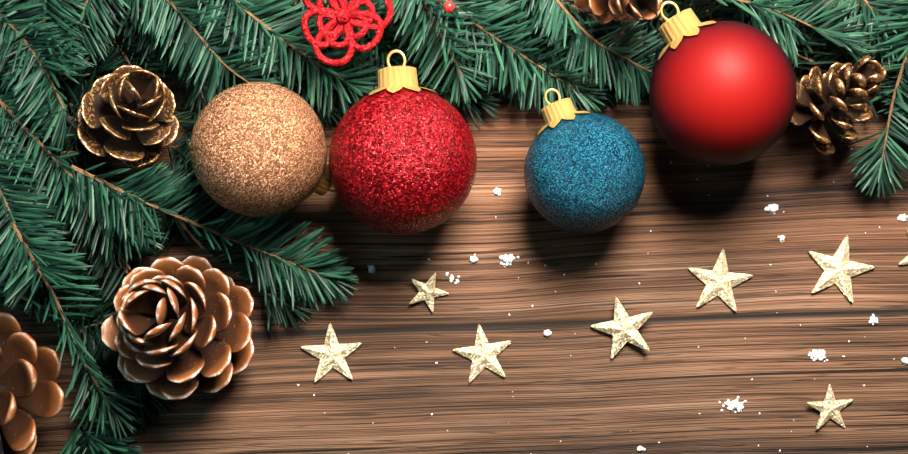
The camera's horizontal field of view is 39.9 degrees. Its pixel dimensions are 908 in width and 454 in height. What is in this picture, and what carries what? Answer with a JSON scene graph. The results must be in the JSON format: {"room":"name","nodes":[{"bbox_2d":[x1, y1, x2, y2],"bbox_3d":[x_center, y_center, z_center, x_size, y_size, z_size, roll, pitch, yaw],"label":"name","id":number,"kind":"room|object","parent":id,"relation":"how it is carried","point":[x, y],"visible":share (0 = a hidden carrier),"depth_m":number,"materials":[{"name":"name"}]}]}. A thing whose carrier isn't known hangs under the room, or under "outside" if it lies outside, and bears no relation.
{"room":"wooden tabletop","nodes":[
{"label":"wooden tabletop","id":0,"kind":"room"},
{"bbox_2d":[0,0,907,453],"bbox_3d":[0.000,0.003,0.618,1.600,0.060,1.100,1,90,0],"label":"wooden table","id":1,"kind":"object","parent":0,"point":[570,384],"depth_m":0.59,"materials":[{"name":"brown wood"}]},
{"bbox_2d":[301,323,361,381],"bbox_3d":[-0.058,0.059,0.586,0.029,0.003,0.028,1,90,0],"label":"star","id":2,"kind":"object","parent":1,"relation":"on","point":[331,353],"visible":1,"depth_m":0.59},
{"bbox_2d":[410,272,448,311],"bbox_3d":[-0.011,0.031,0.585,0.018,0.002,0.019,1,96,-7],"label":"star","id":3,"kind":"object","parent":1,"relation":"on","point":[428,292],"visible":1,"depth_m":0.58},
{"bbox_2d":[0,0,907,453],"bbox_3d":[-0.006,0.013,0.562,0.507,0.057,0.285,1,90,0],"label":"fir branches","id":4,"kind":"object","parent":1,"relation":"on","point":[82,216],"visible":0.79,"depth_m":0.57,"materials":[{"name":"green plant"}]},
{"bbox_2d":[0,312,64,453],"bbox_3d":[-0.212,0.074,0.547,0.073,0.080,0.075,1,85,6],"label":"pine cone","id":5,"kind":"object","parent":4,"relation":"on","point":[29,372],"visible":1,"depth_m":0.56,"materials":[{"name":"brown plant"}]},
{"bbox_2d":[77,65,178,167],"bbox_3d":[-0.141,-0.052,0.551,0.044,0.056,0.045,6,68,-24],"label":"pine cone","id":6,"kind":"object","parent":4,"relation":"on","point":[119,106],"visible":1,"depth_m":0.55,"materials":[{"name":"brown plant"}]},
{"bbox_2d":[101,255,253,399],"bbox_3d":[-0.124,0.042,0.549,0.067,0.078,0.066,1,76,6],"label":"pine cone","id":7,"kind":"object","parent":4,"relation":"on","point":[172,328],"visible":1,"depth_m":0.55,"materials":[{"name":"brown plant"}]},
{"bbox_2d":[190,82,335,216],"bbox_3d":[-0.083,-0.034,0.548,0.064,0.059,0.059,1,90,0],"label":"ornament","id":8,"kind":"object","parent":4,"relation":"on","point":[258,149],"visible":0.94,"depth_m":0.53,"materials":[{"name":"brown"}]},
{"bbox_2d":[301,0,393,65],"bbox_3d":[-0.047,-0.090,0.544,0.041,0.007,0.041,1,90,0],"label":"flower ornament","id":9,"kind":"object","parent":4,"relation":"attached to","point":[342,16],"visible":0.94,"depth_m":0.54,"materials":[{"name":"red plastic"}]},
{"bbox_2d":[329,49,476,234],"bbox_3d":[-0.022,-0.037,0.553,0.065,0.065,0.082,1,90,0],"label":"ornament","id":10,"kind":"object","parent":4,"relation":"on","point":[402,156],"visible":1,"depth_m":0.53,"materials":[{"name":"red metal"}]},
{"bbox_2d":[437,0,457,12],"bbox_3d":[-0.003,-0.102,0.543,0.011,0.009,0.018,1,90,0],"label":"berries","id":11,"kind":"object","parent":4,"relation":"attached to","point":[449,6],"visible":1,"depth_m":0.54,"materials":[{"name":"red plastic"}]},
{"bbox_2d":[524,88,644,232],"bbox_3d":[0.058,-0.029,0.559,0.054,0.054,0.064,1,90,0],"label":"ornament","id":12,"kind":"object","parent":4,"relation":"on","point":[584,171],"visible":0.98,"depth_m":0.54,"materials":[{"name":"blue metal"}]},
{"bbox_2d":[574,0,661,23],"bbox_3d":[0.075,-0.106,0.545,0.045,0.061,0.045,-2,121,-11],"label":"pine cone","id":13,"kind":"object","parent":4,"relation":"on","point":[605,11],"visible":0.98,"depth_m":0.54,"materials":[{"name":"brown plant"}]},
{"bbox_2d":[649,1,796,165],"bbox_3d":[0.117,-0.063,0.548,0.063,0.063,0.072,1,90,0],"label":"ornament","id":14,"kind":"object","parent":4,"relation":"on","point":[722,93],"visible":1,"depth_m":0.53,"materials":[{"name":"red metal"}]},
{"bbox_2d":[790,56,886,154],"bbox_3d":[0.172,-0.057,0.559,0.040,0.050,0.039,9,57,-25],"label":"pine cone","id":15,"kind":"object","parent":4,"relation":"on","point":[836,91],"visible":1,"depth_m":0.56,"materials":[{"name":"brown plant"}]},
{"bbox_2d":[453,325,510,382],"bbox_3d":[0.013,0.059,0.586,0.027,0.003,0.028,1,90,0],"label":"star","id":16,"kind":"object","parent":1,"relation":"on","point":[482,353],"visible":1,"depth_m":0.59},
{"bbox_2d":[591,297,652,358],"bbox_3d":[0.078,0.047,0.584,0.028,0.003,0.029,2,98,10],"label":"star","id":17,"kind":"object","parent":1,"relation":"on","point":[622,327],"visible":1,"depth_m":0.58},
{"bbox_2d":[689,249,752,311],"bbox_3d":[0.125,0.025,0.586,0.030,0.003,0.030,1,90,0],"label":"star","id":18,"kind":"object","parent":1,"relation":"on","point":[720,280],"visible":1,"depth_m":0.59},
{"bbox_2d":[807,384,852,429],"bbox_3d":[0.176,0.084,0.585,0.022,0.002,0.022,2,97,-6],"label":"star","id":19,"kind":"object","parent":1,"relation":"on","point":[829,407],"visible":1,"depth_m":0.58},
{"bbox_2d":[808,235,873,302],"bbox_3d":[0.181,0.020,0.586,0.031,0.003,0.032,1,90,0],"label":"star","id":20,"kind":"object","parent":1,"relation":"on","point":[839,268],"visible":1,"depth_m":0.59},
{"bbox_2d":[898,230,907,264],"bbox_3d":[0.222,0.013,0.586,0.027,0.003,0.026,1,90,0],"label":"star","id":21,"kind":"object","parent":1,"relation":"on","point":[904,261],"visible":1,"depth_m":0.59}
]}

